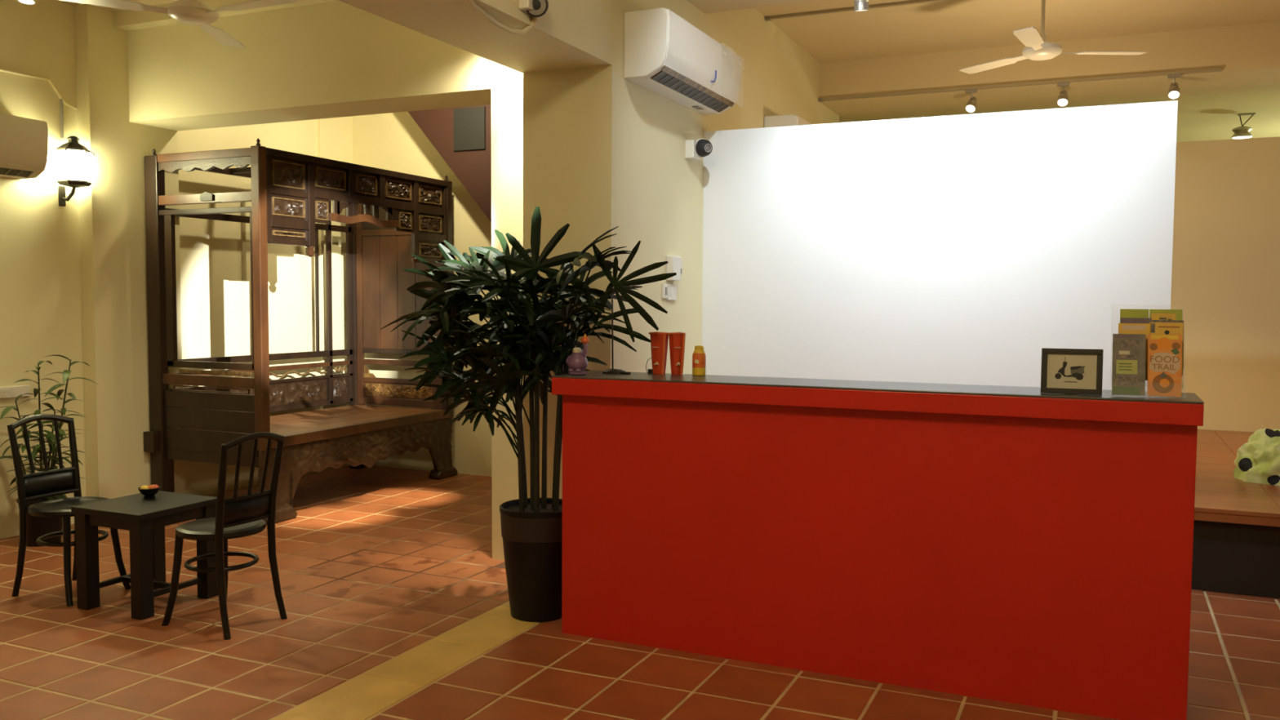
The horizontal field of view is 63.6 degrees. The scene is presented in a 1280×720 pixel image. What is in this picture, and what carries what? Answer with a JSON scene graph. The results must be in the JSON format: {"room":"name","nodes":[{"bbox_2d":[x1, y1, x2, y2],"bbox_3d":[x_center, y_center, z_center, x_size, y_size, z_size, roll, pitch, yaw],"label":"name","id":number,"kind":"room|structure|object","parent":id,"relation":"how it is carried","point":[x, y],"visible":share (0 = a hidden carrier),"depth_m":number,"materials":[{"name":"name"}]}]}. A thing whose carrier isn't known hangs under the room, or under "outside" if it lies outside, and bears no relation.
{"room":"hotel lobby","nodes":[
{"label":"hotel lobby","id":0,"kind":"room"},
{"bbox_2d":[55,0,179,11],"bbox_3d":[-3.134,-2.267,4.259,3.560,0.200,10.000,2,4,24],"label":"ceiling","id":1,"kind":"structure","parent":0,"point":[152,2],"depth_m":6.67,"materials":[{"name":"paint"}]},
{"bbox_2d":[17,0,35,4],"bbox_3d":[-3.258,-2.054,5.417,0.186,0.360,0.086,2,4,24],"label":"track spotlight","id":2,"kind":"object","parent":1,"relation":"attached to","point":[24,2],"visible":1,"depth_m":5.43,"materials":[{"name":"grey plastic"}]},
{"bbox_2d":[60,0,297,48],"bbox_3d":[-2.159,-1.970,5.219,1.058,0.490,1.197,2,4,24],"label":"ceiling fan","id":3,"kind":"object","parent":1,"relation":"hanging from","point":[195,12],"visible":1,"depth_m":5.17,"materials":[{"name":"white plastic"}]},
{"bbox_2d":[74,4,184,498],"bbox_3d":[-3.506,-0.631,7.131,0.120,3.400,0.700,2,4,24],"label":"wall","id":4,"kind":"structure","parent":0,"point":[112,209],"depth_m":6.93,"materials":[{"name":"beige paint"}]},
{"bbox_2d":[0,0,319,538],"bbox_3d":[-4.652,-0.668,5.033,0.250,3.700,10.000,2,4,24],"label":"wall","id":5,"kind":"structure","parent":0,"point":[41,316],"depth_m":6.75,"materials":[{"name":"beige paint"}]},
{"bbox_2d":[0,385,30,398],"bbox_3d":[-3.905,0.199,6.423,0.022,0.070,0.220,2,4,24],"label":"strip","id":6,"kind":"object","parent":5,"relation":"attached to","point":[10,391],"visible":0.97,"depth_m":6.42,"materials":[{"name":"white plastic"}]},
{"bbox_2d":[1,389,7,395],"bbox_3d":[-3.921,0.202,6.364,0.002,0.040,0.036,2,4,24],"label":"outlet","id":7,"kind":"object","parent":6,"relation":"attached to","point":[4,392],"depth_m":6.36,"materials":[{"name":"white plastic"}]},
{"bbox_2d":[10,388,16,395],"bbox_3d":[-3.896,0.199,6.419,0.002,0.040,0.036,2,4,24],"label":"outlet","id":8,"kind":"object","parent":6,"relation":"attached to","point":[13,391],"depth_m":6.42,"materials":[{"name":"white plastic"}]},
{"bbox_2d":[19,387,26,394],"bbox_3d":[-3.871,0.196,6.474,0.002,0.040,0.036,2,4,24],"label":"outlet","id":9,"kind":"object","parent":6,"relation":"attached to","point":[22,390],"depth_m":6.47,"materials":[{"name":"white plastic"}]},
{"bbox_2d":[0,113,48,178],"bbox_3d":[-3.952,-1.272,5.925,0.258,0.348,1.020,2,4,24],"label":"air conditioner","id":10,"kind":"object","parent":5,"relation":"attached to","point":[24,141],"visible":1,"depth_m":6.20,"materials":[{"name":"white plastic"}]},
{"bbox_2d":[0,167,34,177],"bbox_3d":[-3.919,-1.120,5.913,0.078,0.047,0.910,2,4,24],"label":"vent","id":11,"kind":"object","parent":10,"relation":"attached to","point":[12,171],"depth_m":6.24,"materials":[{"name":"grey plastic"}]},
{"bbox_2d":[0,67,77,137],"bbox_3d":[-3.968,-1.593,6.168,0.020,0.365,1.322,2,4,24],"label":"conduit","id":12,"kind":"object","parent":5,"relation":"attached to","point":[62,100],"visible":1,"depth_m":6.63,"materials":[{"name":"beige paint"}]},
{"bbox_2d":[52,135,94,206],"bbox_3d":[-3.639,-1.217,6.632,0.252,0.445,0.214,2,4,24],"label":"wall lantern","id":13,"kind":"object","parent":5,"relation":"attached to","point":[73,160],"visible":1,"depth_m":6.59,"materials":[{"name":"white glass"}]},
{"bbox_2d":[57,179,91,187],"bbox_3d":[-3.636,-1.132,6.636,0.200,0.045,0.173,2,4,24],"label":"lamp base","id":14,"kind":"object","parent":13,"relation":"on","point":[69,183],"depth_m":6.58,"materials":[{"name":"black metal"}]},
{"bbox_2d":[127,0,523,559],"bbox_3d":[-1.936,-0.590,6.589,3.190,3.400,0.400,2,4,24],"label":"wall","id":15,"kind":"structure","parent":0,"point":[334,59],"depth_m":6.32,"materials":[{"name":"beige paint"}]},
{"bbox_2d":[114,0,337,31],"bbox_3d":[-2.028,-2.225,6.267,3.190,0.100,0.100,2,4,24],"label":"trim","id":16,"kind":"structure","parent":15,"relation":"attached to","point":[126,20],"depth_m":6.71,"materials":[{"name":"beige paint"}]},
{"bbox_2d":[316,115,352,471],"bbox_3d":[-2.671,-0.738,9.088,0.030,3.400,0.420,2,4,24],"label":"pier","id":17,"kind":"object","parent":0,"point":[335,135],"visible":0.29,"depth_m":9.05,"materials":[{"name":"beige paint"}]},
{"bbox_2d":[352,111,491,476],"bbox_3d":[-1.145,-0.861,8.777,3.560,3.700,0.280,2,4,24],"label":"wall","id":18,"kind":"structure","parent":0,"point":[391,141],"depth_m":8.92,"materials":[{"name":"beige paint"}]},
{"bbox_2d":[408,104,491,222],"bbox_3d":[-0.942,-1.417,8.360,2.660,1.920,0.254,2,4,24],"label":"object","id":19,"kind":"structure","parent":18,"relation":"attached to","point":[461,135],"depth_m":8.43,"materials":[{"name":"paint"}]},
{"bbox_2d":[337,0,612,73],"bbox_3d":[-1.856,-1.795,2.147,0.530,0.885,7.160,2,4,24],"label":"beam","id":20,"kind":"structure","parent":0,"point":[571,33],"depth_m":4.82,"materials":[{"name":"beige paint"}]},
{"bbox_2d":[466,0,548,34],"bbox_3d":[-0.588,-1.523,4.391,0.174,0.188,0.554,3,4,37],"label":"security camera","id":21,"kind":"object","parent":20,"relation":"attached to","point":[535,8],"visible":1,"depth_m":4.48,"materials":[{"name":"white plastic"}]},
{"bbox_2d":[0,465,1279,719],"bbox_3d":[1.410,1.223,6.022,10.700,0.126,16.600,2,4,24],"label":"floor","id":22,"kind":"structure","parent":0,"point":[395,597],"depth_m":4.43,"materials":[{"name":"tile"}]},
{"bbox_2d":[0,355,100,546],"bbox_3d":[-3.608,0.544,6.259,0.587,1.153,0.408,-1,3,-16],"label":"potted plant","id":23,"kind":"object","parent":22,"relation":"on","point":[37,526],"visible":0.53,"depth_m":6.21,"materials":[{"name":"green plant"}]},
{"bbox_2d":[7,413,130,606],"bbox_3d":[-2.891,0.737,5.225,0.450,0.907,0.390,2,4,24],"label":"bentwood chair","id":24,"kind":"object","parent":22,"relation":"on","point":[61,481],"visible":0.82,"depth_m":5.21,"materials":[{"name":"black paint"}]},
{"bbox_2d":[71,490,218,620],"bbox_3d":[-2.418,0.946,5.078,0.460,0.500,0.480,2,4,24],"label":"side table","id":25,"kind":"object","parent":22,"relation":"on","point":[145,520],"visible":0.85,"depth_m":4.95,"materials":[{"name":"black paint"}]},
{"bbox_2d":[137,485,160,498],"bbox_3d":[-2.457,0.664,5.168,0.104,0.053,0.104,2,4,24],"label":"bowl","id":26,"kind":"object","parent":25,"relation":"on","point":[148,493],"visible":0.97,"depth_m":5.14,"materials":[{"name":"black ceramic"}]},
{"bbox_2d":[140,485,149,488],"bbox_3d":[-2.477,0.644,5.160,0.044,0.035,0.042,2,4,24],"label":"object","id":27,"kind":"object","parent":26,"relation":"in","point":[142,486],"visible":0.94,"depth_m":5.15,"materials":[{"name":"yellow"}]},
{"bbox_2d":[148,484,159,490],"bbox_3d":[-2.433,0.644,5.169,0.052,0.042,0.050,2,4,24],"label":"fruit","id":28,"kind":"object","parent":26,"relation":"in","point":[152,486],"visible":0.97,"depth_m":5.15,"materials":[{"name":"orange food"}]},
{"bbox_2d":[161,431,287,639],"bbox_3d":[-1.910,0.770,4.750,0.450,0.907,0.390,2,4,27],"label":"bentwood chair","id":29,"kind":"object","parent":22,"relation":"on","point":[242,516],"visible":1,"depth_m":4.68,"materials":[{"name":"black paint"}]},
{"bbox_2d":[143,137,457,525],"bbox_3d":[-2.497,-0.237,7.938,1.080,2.550,2.250,2,4,24],"label":"canopy bed","id":30,"kind":"object","parent":22,"relation":"on","point":[390,216],"visible":0.96,"depth_m":7.39,"materials":[{"name":"brown wood"}]},
{"bbox_2d":[379,206,676,622],"bbox_3d":[-0.537,0.253,4.870,1.482,1.931,0.977,2,4,24],"label":"potted palm","id":31,"kind":"object","parent":22,"relation":"on","point":[531,528],"visible":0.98,"depth_m":4.79,"materials":[{"name":"green plant"}]},
{"bbox_2d":[499,497,562,622],"bbox_3d":[-0.483,0.952,4.918,0.370,0.530,0.370,2,4,24],"label":"pot","id":32,"kind":"object","parent":31,"relation":"attached to","point":[531,533],"depth_m":4.78,"materials":[{"name":"black ceramic"}]},
{"bbox_2d":[551,370,1204,719],"bbox_3d":[0.842,0.679,4.244,2.535,1.168,0.390,2,4,24],"label":"counter","id":33,"kind":"object","parent":22,"relation":"on","point":[1028,546],"depth_m":4.02,"materials":[{"name":"red laminate"}]},
{"bbox_2d":[565,333,589,375],"bbox_3d":[-0.280,-0.027,4.618,0.096,0.186,0.094,-1,3,-17],"label":"ceramic figurine","id":34,"kind":"object","parent":33,"relation":"on","point":[577,362],"visible":1,"depth_m":4.59,"materials":[{"name":"purple ceramic"}]},
{"bbox_2d":[602,298,631,373],"bbox_3d":[-0.113,-0.108,4.707,0.109,0.341,0.130,-1,4,-21],"label":"stand","id":35,"kind":"object","parent":33,"relation":"on","point":[612,371],"visible":1,"depth_m":4.71,"materials":[{"name":"black metal"}]},
{"bbox_2d":[645,357,653,373],"bbox_3d":[0.053,0.024,4.723,0.051,0.077,0.022,2,4,24],"label":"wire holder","id":36,"kind":"object","parent":33,"relation":"on","point":[650,371],"visible":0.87,"depth_m":4.72,"materials":[{"name":"black metal"}]},
{"bbox_2d":[648,331,668,374],"bbox_3d":[0.085,-0.032,4.682,0.095,0.194,0.073,1,3,14],"label":"cup","id":37,"kind":"object","parent":33,"relation":"on","point":[659,340],"visible":1,"depth_m":4.66,"materials":[{"name":"orange"}]},
{"bbox_2d":[668,332,685,374],"bbox_3d":[0.168,-0.030,4.661,0.082,0.194,0.073,-1,3,-16],"label":"cup","id":38,"kind":"object","parent":33,"relation":"on","point":[677,340],"visible":1,"depth_m":4.64,"materials":[{"name":"orange"}]},
{"bbox_2d":[692,345,706,375],"bbox_3d":[0.264,0.002,4.621,0.060,0.134,0.061,2,4,24],"label":"plastic bottle","id":39,"kind":"object","parent":33,"relation":"on","point":[699,357],"visible":1,"depth_m":4.60,"materials":[{"name":"yellow plastic"}]},
{"bbox_2d":[551,370,1204,404],"bbox_3d":[0.845,0.100,4.211,2.535,0.008,0.390,2,4,24],"label":"countertop","id":40,"kind":"structure","parent":33,"relation":"on","point":[995,390],"depth_m":4.12,"materials":[{"name":"stone"}]},
{"bbox_2d":[1040,347,1102,395],"bbox_3d":[1.583,0.043,3.785,0.208,0.168,0.037,2,4,22],"label":"picture frame","id":41,"kind":"object","parent":33,"relation":"on","point":[1063,371],"visible":1,"depth_m":3.78,"materials":[{"name":"grey wood"}]},
{"bbox_2d":[1046,353,1097,389],"bbox_3d":[1.583,0.042,3.786,0.178,0.136,0.005,2,-3,22],"label":"print","id":42,"kind":"object","parent":41,"relation":"attached to","point":[1064,371],"depth_m":3.78,"materials":[{"name":"beige paper"}]},
{"bbox_3d":[1.844,-0.036,3.747,0.250,0.329,0.191,2,4,21],"label":"stand","id":43,"kind":"object","parent":33,"relation":"on","visible":0},
{"bbox_2d":[1111,333,1145,395],"bbox_3d":[1.763,0.016,3.722,0.108,0.218,0.058,2,4,21],"label":"brochure","id":44,"kind":"object","parent":43,"relation":"in","point":[1128,366],"visible":1,"depth_m":3.72,"materials":[{"name":"paper"}]},
{"bbox_2d":[1118,323,1150,380],"bbox_3d":[1.798,-0.030,3.755,0.108,0.205,0.055,2,4,21],"label":"brochure","id":45,"kind":"object","parent":43,"relation":"in","point":[1123,328],"visible":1,"depth_m":3.76,"materials":[{"name":"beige paper"}]},
{"bbox_2d":[1120,309,1148,319],"bbox_3d":[1.820,-0.095,3.802,0.096,0.183,0.049,2,4,21],"label":"brochure","id":46,"kind":"object","parent":43,"relation":"in","point":[1136,313],"visible":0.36,"depth_m":3.81,"materials":[{"name":"paper"}]},
{"bbox_2d":[1120,317,1151,323],"bbox_3d":[1.813,-0.058,3.774,0.104,0.190,0.051,2,4,21],"label":"brochure","id":47,"kind":"object","parent":43,"relation":"in","point":[1123,320],"visible":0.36,"depth_m":3.79,"materials":[{"name":"brown paper"}]},
{"bbox_2d":[1147,333,1182,396],"bbox_3d":[1.871,0.019,3.680,0.108,0.218,0.058,2,4,21],"label":"brochure","id":48,"kind":"object","parent":43,"relation":"in","point":[1164,351],"visible":1,"depth_m":3.68,"materials":[{"name":"orange paper"}]},
{"bbox_2d":[1149,322,1182,376],"bbox_3d":[1.896,-0.040,3.719,0.108,0.190,0.051,2,4,21],"label":"brochure","id":49,"kind":"object","parent":43,"relation":"in","point":[1156,328],"visible":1,"depth_m":3.73,"materials":[{"name":"yellow paper"}]},
{"bbox_2d":[1149,309,1182,319],"bbox_3d":[1.917,-0.092,3.764,0.108,0.183,0.049,2,4,21],"label":"brochure","id":50,"kind":"object","parent":43,"relation":"in","point":[1155,314],"visible":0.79,"depth_m":3.77,"materials":[{"name":"green paper"}]},
{"bbox_2d":[1151,320,1183,368],"bbox_3d":[1.910,-0.057,3.736,0.104,0.174,0.047,2,4,21],"label":"brochure","id":51,"kind":"object","parent":43,"relation":"in","point":[1153,321],"visible":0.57,"depth_m":3.74,"materials":[{"name":"orange paper"}]},
{"bbox_2d":[1191,429,1279,599],"bbox_3d":[5.199,0.943,6.376,3.640,0.452,3.790,2,4,24],"label":"platform","id":52,"kind":"object","parent":22,"relation":"on","point":[1236,548],"visible":0.44,"depth_m":5.37,"materials":[{"name":"black wood"}]},
{"bbox_2d":[1233,428,1279,485],"bbox_3d":[3.889,0.552,6.128,0.630,0.341,0.490,2,4,24],"label":"cushion","id":53,"kind":"object","parent":52,"relation":"on","point":[1257,460],"visible":1,"depth_m":6.11,"materials":[{"name":"green fabric"}]},
{"bbox_2d":[523,0,839,498],"bbox_3d":[0.624,-0.740,7.731,0.530,3.600,4.940,2,4,24],"label":"wall partition","id":54,"kind":"structure","parent":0,"point":[603,151],"depth_m":5.64,"materials":[{"name":"beige paint"}]},
{"bbox_2d":[662,255,682,300],"bbox_3d":[0.203,-0.484,6.114,0.045,0.260,0.275,2,4,24],"label":"light switch","id":55,"kind":"object","parent":54,"relation":"attached to","point":[674,264],"visible":0.96,"depth_m":6.06,"materials":[{"name":"white plastic"}]},
{"bbox_2d":[662,284,667,298],"bbox_3d":[0.144,-0.402,6.022,0.017,0.085,0.050,2,4,24],"label":"switch plate","id":56,"kind":"object","parent":55,"relation":"attached to","point":[664,286],"depth_m":6.00,"materials":[{"name":"white plastic"}]},
{"bbox_2d":[623,8,741,115],"bbox_3d":[0.283,-1.686,5.933,0.268,0.354,1.200,2,4,24],"label":"air conditioner","id":57,"kind":"object","parent":54,"relation":"attached to","point":[664,54],"visible":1,"depth_m":5.60,"materials":[{"name":"white plastic"}]},
{"bbox_2d":[650,70,728,112],"bbox_3d":[0.305,-1.531,5.909,0.078,0.047,1.060,2,4,24],"label":"vent","id":58,"kind":"object","parent":57,"relation":"attached to","point":[677,82],"depth_m":5.85,"materials":[{"name":"grey plastic"}]},
{"bbox_2d":[684,138,712,160],"bbox_3d":[0.369,-1.289,6.295,0.152,0.128,0.141,2,4,24],"label":"security camera","id":59,"kind":"object","parent":54,"relation":"attached to","point":[700,148],"visible":1,"depth_m":6.25,"materials":[{"name":"white plastic"}]},
{"bbox_2d":[764,114,811,127],"bbox_3d":[1.244,-1.659,8.082,0.258,0.348,1.000,2,4,24],"label":"air conditioner","id":60,"kind":"object","parent":54,"relation":"attached to","point":[791,119],"visible":0.07,"depth_m":7.62,"materials":[{"name":"white plastic"}]},
{"bbox_2d":[819,21,1279,106],"bbox_3d":[4.625,-2.456,7.857,6.560,0.538,0.250,2,4,24],"label":"ceiling beam","id":61,"kind":"structure","parent":54,"relation":"attached to","point":[1252,49],"depth_m":8.27,"materials":[{"name":"paint"}]},
{"bbox_2d":[817,67,1221,102],"bbox_3d":[2.986,-2.240,8.445,3.098,0.026,0.040,2,4,24],"label":"track","id":62,"kind":"object","parent":61,"relation":"attached to","point":[1216,69],"visible":1,"depth_m":8.37,"materials":[{"name":"paint"}]},
{"bbox_2d":[965,88,977,112],"bbox_3d":[2.743,-2.145,8.546,0.092,0.192,0.127,2,4,24],"label":"track spotlight","id":63,"kind":"object","parent":62,"relation":"attached to","point":[971,104],"visible":1,"depth_m":8.53,"materials":[{"name":"grey plastic"}]},
{"bbox_2d":[1057,81,1069,106],"bbox_3d":[3.385,-2.124,8.257,0.090,0.192,0.128,2,4,24],"label":"track spotlight","id":64,"kind":"object","parent":62,"relation":"attached to","point":[1063,99],"visible":1,"depth_m":8.24,"materials":[{"name":"grey plastic"}]},
{"bbox_2d":[1167,73,1181,99],"bbox_3d":[4.105,-2.101,7.933,0.090,0.192,0.128,2,4,24],"label":"track spotlight","id":65,"kind":"object","parent":62,"relation":"attached to","point":[1174,90],"visible":1,"depth_m":7.92,"materials":[{"name":"grey plastic"}]},
{"bbox_2d":[702,100,1177,391],"bbox_3d":[1.636,-0.128,6.120,2.673,2.575,0.100,2,4,24],"label":"wall","id":66,"kind":"structure","parent":0,"point":[950,249],"depth_m":6.00,"materials":[{"name":"white paint"}]},
{"bbox_2d":[755,0,1279,62],"bbox_3d":[1.999,-2.345,2.677,7.090,0.200,11.350,2,4,24],"label":"ceiling","id":67,"kind":"structure","parent":0,"point":[948,25],"depth_m":7.70,"materials":[{"name":"paint"}]},
{"bbox_2d":[686,0,820,13],"bbox_3d":[3.337,-2.225,5.013,6.560,0.290,0.310,2,4,24],"label":"ceiling beam","id":68,"kind":"structure","parent":67,"relation":"attached to","point":[706,6],"depth_m":6.29,"materials":[{"name":"paint"}]},
{"bbox_2d":[764,0,946,21],"bbox_3d":[3.188,-2.450,6.612,4.958,0.026,0.040,2,4,24],"label":"track","id":69,"kind":"object","parent":67,"relation":"attached to","point":[769,18],"visible":1,"depth_m":7.39,"materials":[{"name":"metal"}]},
{"bbox_2d":[958,0,1147,74],"bbox_3d":[2.602,-2.213,6.598,1.192,0.505,1.095,2,4,24],"label":"ceiling fan","id":70,"kind":"object","parent":67,"relation":"hanging from","point":[1037,47],"visible":1,"depth_m":6.68,"materials":[{"name":"white plastic"}]},
{"bbox_2d":[826,74,1279,142],"bbox_3d":[5.462,-2.444,10.363,7.090,0.238,5.000,2,4,24],"label":"ceiling","id":71,"kind":"structure","parent":0,"point":[1208,109],"depth_m":9.15,"materials":[{"name":"paint"}]},
{"bbox_2d":[1231,112,1255,138],"bbox_3d":[5.578,-2.169,9.557,0.178,0.217,0.178,-1,4,-21],"label":"pendant lamp","id":72,"kind":"object","parent":71,"relation":"hanging from","point":[1240,132],"visible":0.99,"depth_m":9.52,"materials":[{"name":"grey plastic"}]},
{"bbox_2d":[1170,137,1279,431],"bbox_3d":[4.889,-0.390,8.592,6.560,2.855,0.100,2,4,24],"label":"wall","id":73,"kind":"structure","parent":0,"point":[1225,272],"depth_m":8.53,"materials":[{"name":"beige paint"}]},
{"bbox_3d":[2.476,-2.364,5.037,4.958,0.026,0.040,2,4,24],"label":"track","id":74,"kind":"object","parent":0,"visible":0},
{"bbox_2d":[853,0,869,11],"bbox_3d":[1.212,-2.152,5.636,0.090,0.493,0.091,2,4,24],"label":"track spotlight","id":75,"kind":"object","parent":74,"relation":"attached to","point":[859,5],"visible":1,"depth_m":5.62,"materials":[{"name":"grey metal"}]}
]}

